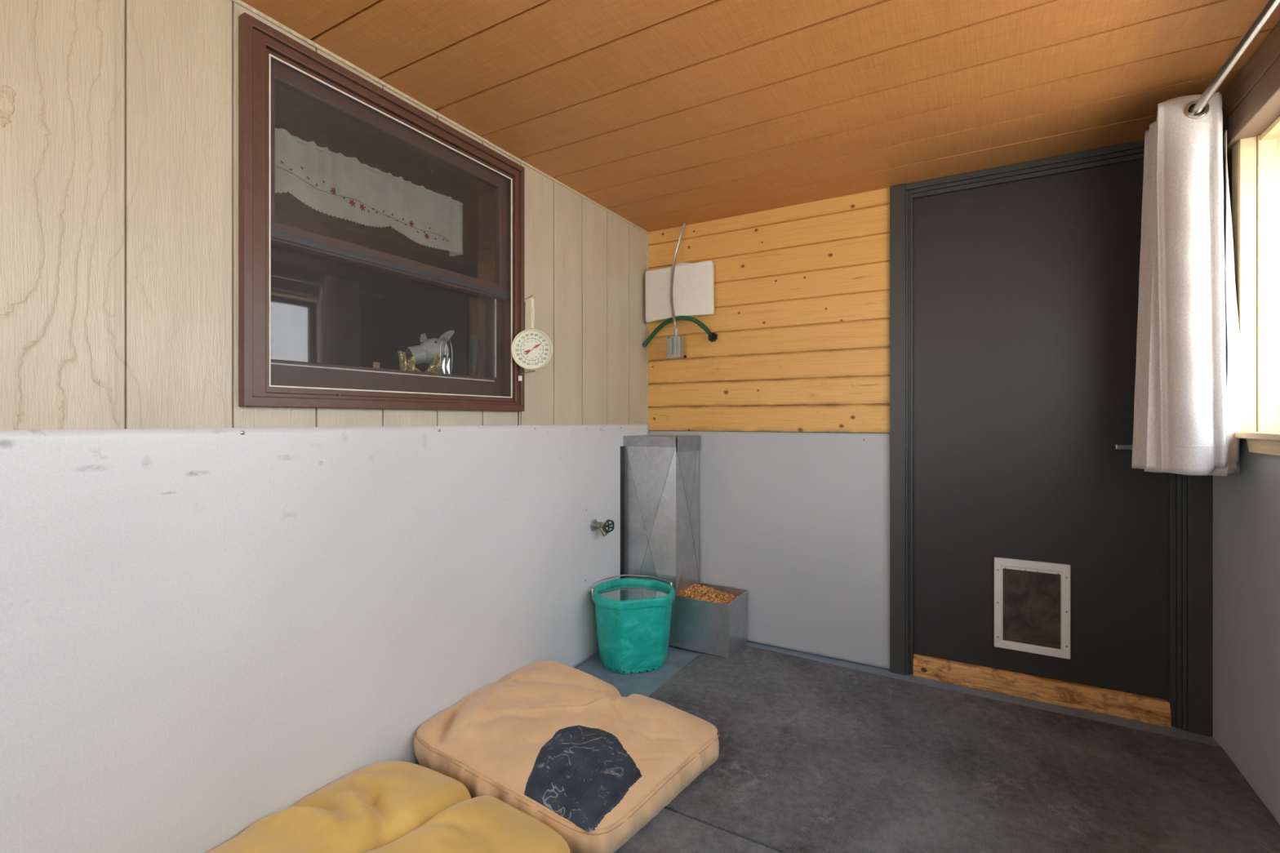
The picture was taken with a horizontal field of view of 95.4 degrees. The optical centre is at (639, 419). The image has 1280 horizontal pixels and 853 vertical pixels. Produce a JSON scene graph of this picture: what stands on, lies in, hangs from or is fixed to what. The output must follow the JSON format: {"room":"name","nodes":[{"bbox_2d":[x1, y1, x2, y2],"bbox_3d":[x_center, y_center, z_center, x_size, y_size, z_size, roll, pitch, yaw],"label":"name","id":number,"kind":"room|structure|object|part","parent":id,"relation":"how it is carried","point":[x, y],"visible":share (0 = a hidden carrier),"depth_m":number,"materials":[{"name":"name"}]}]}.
{"room":"enclosed porch","nodes":[
{"label":"enclosed porch","id":0,"kind":"room"},
{"bbox_2d":[0,0,648,852],"bbox_3d":[-1.032,-0.080,1.528,0.180,2.400,4.206,0,0,30],"label":"wall","id":1,"kind":"structure","parent":0,"point":[216,613],"depth_m":1.37,"materials":[{"name":"beige paint"}]},
{"bbox_3d":[-0.984,0.567,1.442,0.010,1.102,4.104,0,0,30],"label":"wainscot panel","id":2,"kind":"part","parent":1,"relation":"part of","materials":[{"name":"white paint"}]},
{"bbox_2d":[238,12,524,411],"bbox_3d":[-0.845,-0.516,1.946,0.304,0.968,1.020,0,0,30],"label":"window","id":3,"kind":"structure","parent":1,"relation":"in","point":[271,62],"depth_m":1.73,"materials":[{"name":"brown paint"}]},
{"bbox_2d":[275,128,462,256],"bbox_3d":[-0.919,-0.751,1.939,0.077,0.219,0.867,0,0,26],"label":"valance","id":4,"kind":"object","parent":3,"relation":"hanging from","point":[364,210],"visible":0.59,"depth_m":1.91,"materials":[{"name":"white fabric"}]},
{"bbox_3d":[-0.922,-0.844,1.935,0.012,0.029,0.860,0,0,30],"label":"rod","id":5,"kind":"part","parent":4,"relation":"part of","materials":[{"name":"white fabric"}]},
{"bbox_2d":[373,362,379,368],"bbox_3d":[-0.860,-0.172,1.903,0.022,0.032,0.022,0,0,30],"label":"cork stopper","id":6,"kind":"object","parent":3,"relation":"on","point":[374,364],"visible":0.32,"depth_m":1.89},
{"bbox_3d":[-0.790,-0.284,1.924,0.031,0.436,0.922,0,0,30],"label":"sash","id":7,"kind":"part","parent":3,"relation":"part of","materials":[{"name":"brown paint"}]},
{"bbox_3d":[-0.760,-0.710,1.907,0.030,0.480,0.922,0,0,30],"label":"sash","id":8,"kind":"part","parent":3,"relation":"part of","materials":[{"name":"brown paint"}]},
{"bbox_3d":[-0.756,-0.486,1.905,0.036,0.020,0.920,0,0,30],"label":"meeting rail","id":9,"kind":"part","parent":3,"relation":"part of","materials":[{"name":"brown wood"}]},
{"bbox_2d":[397,351,442,373],"bbox_3d":[-0.767,-0.194,2.053,0.029,0.076,0.195,0,0,32],"label":"ornament","id":10,"kind":"object","parent":3,"relation":"on","point":[406,362],"visible":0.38,"depth_m":2.02,"materials":[{"name":"gold metal"}]},
{"bbox_2d":[405,329,453,373],"bbox_3d":[-0.769,-0.248,2.142,0.174,0.177,0.102,0,0,-34],"label":"pig figurine","id":11,"kind":"object","parent":3,"relation":"on","point":[437,345],"visible":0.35,"depth_m":2.11,"materials":[{"name":"grey ceramic"}]},
{"bbox_2d":[440,337,447,373],"bbox_3d":[-0.712,-0.228,2.121,0.010,0.142,0.035,0,0,30],"label":"loop","id":12,"kind":"object","parent":3,"relation":"on","point":[444,355],"visible":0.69,"depth_m":2.12,"materials":[{"name":"silver plastic"}]},
{"bbox_2d":[444,338,452,374],"bbox_3d":[-0.701,-0.228,2.140,0.010,0.142,0.035,0,0,30],"label":"loop","id":13,"kind":"object","parent":3,"relation":"on","point":[449,356],"visible":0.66,"depth_m":2.14,"materials":[{"name":"silver plastic"}]},
{"bbox_2d":[511,295,552,381],"bbox_3d":[-0.419,-0.323,2.283,0.159,0.341,0.067,0,0,0],"label":"thermometer","id":14,"kind":"object","parent":3,"relation":"attached to","point":[531,348],"visible":1,"depth_m":2.26,"materials":[{"name":"beige plastic"}]},
{"bbox_3d":[-0.434,-0.417,2.307,0.035,0.125,0.014,0,0,30],"label":"bracket plate","id":15,"kind":"part","parent":14,"relation":"part of","materials":[{"name":"beige plastic"}]},
{"bbox_2d":[231,0,648,233],"bbox_3d":[-0.988,-1.032,1.445,0.012,0.012,4.106,0,0,30],"label":"trim","id":16,"kind":"structure","parent":1,"relation":"attached to","point":[240,2],"depth_m":1.85,"materials":[{"name":"beige wood"}]},
{"bbox_2d":[590,519,614,537],"bbox_3d":[-0.177,0.507,2.730,0.098,0.083,0.066,0,0,30],"label":"spigot","id":17,"kind":"object","parent":1,"relation":"attached to","point":[594,525],"visible":1,"depth_m":2.72,"materials":[{"name":"metal"}]},
{"bbox_2d":[646,233,648,424],"bbox_3d":[0.041,-0.486,3.218,0.006,1.090,0.006,0,0,30],"label":"trim","id":18,"kind":"structure","parent":1,"relation":"attached to","point":[646,233],"depth_m":3.21,"materials":[{"name":"beige wood"}]},
{"bbox_2d":[271,93,477,376],"bbox_3d":[-1.736,-0.040,2.338,1.849,2.480,4.900,0,0,30],"label":"wall","id":19,"kind":"structure","parent":0,"point":[366,229],"depth_m":3.67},
{"bbox_2d":[240,0,1279,231],"bbox_3d":[0.115,-1.060,0.804,2.598,0.050,4.106,0,0,30],"label":"ceiling","id":20,"kind":"structure","parent":0,"point":[663,114],"depth_m":1.77,"materials":[{"name":"brown wood"}]},
{"bbox_2d":[417,640,1219,765],"bbox_3d":[0.099,1.160,0.868,2.700,0.080,4.400,0,0,30],"label":"floor","id":21,"kind":"structure","parent":0,"point":[644,683],"depth_m":2.49,"materials":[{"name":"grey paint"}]},
{"bbox_2d":[591,574,675,674],"bbox_3d":[-0.031,0.944,2.694,0.389,0.350,0.388,0,0,30],"label":"bucket","id":22,"kind":"object","parent":21,"relation":"on","point":[633,634],"visible":0.95,"depth_m":2.56,"materials":[{"name":"teal plastic"}]},
{"bbox_3d":[-0.060,0.775,2.797,0.392,0.011,0.193,0,0,-16],"label":"wire handle","id":23,"kind":"part","parent":22,"relation":"part of","materials":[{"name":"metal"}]},
{"bbox_2d":[597,583,669,600],"bbox_3d":[-0.030,0.806,2.691,0.333,0.001,0.333,0,0,30],"label":"water","id":24,"kind":"object","parent":22,"relation":"in","point":[622,592],"visible":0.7,"depth_m":2.72,"materials":[{"name":"clear liquid"}]},
{"bbox_2d":[620,435,747,657],"bbox_3d":[0.219,0.596,2.941,0.574,1.024,0.290,0,0,30],"label":"pet feeder","id":25,"kind":"object","parent":21,"relation":"on","point":[660,473],"visible":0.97,"depth_m":2.89,"materials":[{"name":"metal"}]},
{"bbox_3d":[0.116,0.121,3.018,0.317,0.074,0.261,0,0,30],"label":"lid","id":26,"kind":"part","parent":25,"relation":"part of","materials":[{"name":"silver metal"}]},
{"bbox_2d":[676,583,737,604],"bbox_3d":[0.349,0.874,2.884,0.280,0.073,0.240,0,0,30],"label":"food","id":27,"kind":"object","parent":25,"relation":"in","point":[704,593],"visible":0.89,"depth_m":2.87,"materials":[{"name":"brown food"}]},
{"bbox_2d":[669,582,747,657],"bbox_3d":[0.230,0.980,2.954,0.569,0.257,0.252,0,0,30],"label":"tray","id":28,"kind":"object","parent":25,"relation":"on","point":[719,629],"depth_m":2.79,"materials":[{"name":"metal"}]},
{"bbox_2d":[613,808,781,852],"bbox_3d":[-0.117,1.115,0.227,1.855,0.010,2.675,0,0,30],"label":"rubber mat","id":29,"kind":"object","parent":21,"relation":"on","point":[668,832],"visible":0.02,"depth_m":1.54,"materials":[{"name":"grey rubber"}]},
{"bbox_2d":[206,760,572,852],"bbox_3d":[-0.647,1.022,1.215,0.798,0.174,0.874,0,0,30],"label":"dog bed","id":30,"kind":"object","parent":29,"relation":"on","point":[388,806],"visible":1,"depth_m":1.40,"materials":[{"name":"yellow fabric"}]},
{"bbox_2d":[648,644,1279,852],"bbox_3d":[0.878,1.115,1.940,1.855,0.010,1.267,0,0,30],"label":"rubber mat","id":31,"kind":"object","parent":21,"relation":"on","point":[815,757],"visible":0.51,"depth_m":1.81,"materials":[{"name":"grey rubber"}]},
{"bbox_2d":[413,661,719,852],"bbox_3d":[-0.219,1.017,1.896,0.857,0.182,0.725,0,0,30],"label":"dog bed","id":32,"kind":"object","parent":31,"relation":"on","point":[558,744],"visible":0.99,"depth_m":1.74,"materials":[{"name":"beige fabric"}]},
{"bbox_2d":[648,187,1168,701],"bbox_3d":[1.034,-0.080,2.725,2.551,2.400,0.148,0,0,30],"label":"wall","id":33,"kind":"structure","parent":0,"point":[788,406],"depth_m":2.81,"materials":[{"name":"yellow wood"}]},
{"bbox_2d":[666,222,686,359],"bbox_3d":[0.196,-0.677,3.061,0.071,0.721,0.121,0,0,30],"label":"electrical box","id":34,"kind":"object","parent":33,"relation":"attached to","point":[674,343],"visible":1,"depth_m":3.03,"materials":[{"name":"metal"}]},
{"bbox_3d":[0.158,-0.376,3.018,0.026,0.082,0.006,0,0,30],"label":"flip lid","id":35,"kind":"part","parent":34,"relation":"part of","materials":[{"name":"metal"}]},
{"bbox_2d":[644,260,714,322],"bbox_3d":[0.207,-0.678,3.080,0.388,0.307,0.076,0,0,30],"label":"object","id":36,"kind":"object","parent":33,"relation":"attached to","point":[693,291],"visible":0.96,"depth_m":3.04,"materials":[{"name":"white paper"}]},
{"bbox_2d":[642,315,717,346],"bbox_3d":[0.202,-0.468,3.061,0.443,0.148,0.056,0,0,30],"label":"garden hose","id":37,"kind":"object","parent":33,"relation":"attached to","point":[713,337],"visible":1,"depth_m":3.02,"materials":[{"name":"green plastic"}]},
{"bbox_3d":[0.584,0.589,2.910,1.254,1.054,0.013,0,0,30],"label":"wainscot panel","id":38,"kind":"part","parent":33,"relation":"part of","materials":[{"name":"grey paint"}]},
{"bbox_2d":[889,183,913,675],"bbox_3d":[1.173,0.043,2.606,0.090,2.153,0.108,0,0,30],"label":"trim","id":39,"kind":"structure","parent":33,"relation":"attached to","point":[901,202],"depth_m":2.56,"materials":[{"name":"black paint"}]},
{"bbox_2d":[905,139,1144,199],"bbox_3d":[1.590,-1.004,2.368,0.925,0.059,0.100,0,0,30],"label":"trim","id":40,"kind":"structure","parent":33,"relation":"attached to","point":[1132,151],"depth_m":2.33,"materials":[{"name":"black paint"}]},
{"bbox_2d":[913,159,1168,700],"bbox_3d":[1.575,0.028,2.353,0.884,2.015,0.100,0,0,30],"label":"door","id":41,"kind":"structure","parent":33,"relation":"in","point":[1040,549],"depth_m":2.35,"materials":[{"name":"black paint"}]},
{"bbox_3d":[1.582,0.757,2.357,0.205,0.313,0.014,0,0,30],"label":"frame","id":42,"kind":"part","parent":41,"relation":"part of","materials":[{"name":"white plastic"}]},
{"bbox_3d":[1.581,0.756,2.355,0.257,0.371,0.016,0,0,30],"label":"pet door frame","id":43,"kind":"part","parent":41,"relation":"part of","materials":[{"name":"white plastic"}]},
{"bbox_3d":[1.847,0.102,2.168,0.129,0.021,0.052,0,0,30],"label":"lever handle","id":44,"kind":"part","parent":41,"relation":"part of","materials":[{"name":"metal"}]},
{"bbox_2d":[913,653,1171,728],"bbox_3d":[1.577,1.077,2.358,0.852,0.084,0.080,0,0,30],"label":"wooden board","id":45,"kind":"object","parent":33,"relation":"attached to","point":[1152,710],"depth_m":2.31,"materials":[{"name":"brown wood"}]},
{"bbox_2d":[1168,472,1212,737],"bbox_3d":[1.998,0.043,2.127,0.108,2.153,0.106,0,0,30],"label":"trim","id":46,"kind":"structure","parent":33,"relation":"attached to","point":[1190,496],"depth_m":2.08,"materials":[{"name":"black paint"}]},
{"bbox_2d":[1212,157,1279,826],"bbox_3d":[1.078,0.043,0.314,0.120,2.155,4.226,0,0,30],"label":"wall","id":47,"kind":"structure","parent":0,"point":[1246,504],"depth_m":1.78,"materials":[{"name":"grey paint"}]},
{"bbox_3d":[1.073,0.590,0.305,0.120,1.060,4.206,0,0,30],"label":"wainscot panel","id":48,"kind":"part","parent":47,"relation":"part of","materials":[{"name":"grey paint"}]},
{"bbox_2d":[1222,19,1279,165],"bbox_3d":[1.015,-0.948,0.281,0.128,0.175,4.106,0,0,30],"label":"trim","id":49,"kind":"structure","parent":47,"relation":"attached to","point":[1251,104],"depth_m":1.66,"materials":[{"name":"brown wood"}]},
{"bbox_2d":[1231,115,1279,456],"bbox_3d":[1.062,-0.389,0.263,0.228,0.973,3.602,0,0,30],"label":"window","id":50,"kind":"structure","parent":47,"relation":"in","point":[1255,161],"depth_m":1.76,"materials":[{"name":"brown wood"}]},
{"bbox_3d":[1.062,0.046,0.263,0.228,0.019,3.602,0,0,30],"label":"sill","id":51,"kind":"part","parent":50,"relation":"part of","materials":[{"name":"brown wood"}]},
{"bbox_3d":[-1.041,0.043,-0.945,2.550,2.155,0.080,0,0,30],"label":"wall","id":52,"kind":"structure","parent":0,"visible":0},
{"bbox_2d":[1191,0,1279,115],"bbox_3d":[0.864,-0.921,0.371,0.025,0.025,4.090,0,0,30],"label":"curtain rod","id":53,"kind":"object","parent":52,"relation":"attached to","point":[1268,7],"visible":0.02,"depth_m":1.45,"materials":[{"name":"silver metal"}]},
{"bbox_2d":[1131,92,1241,475],"bbox_3d":[1.742,-0.404,1.838,0.253,1.145,0.309,0,0,30],"label":"curtain","id":54,"kind":"object","parent":53,"relation":"hanging from","point":[1188,402],"visible":0.99,"depth_m":1.75,"materials":[{"name":"grey fabric"}]}
]}

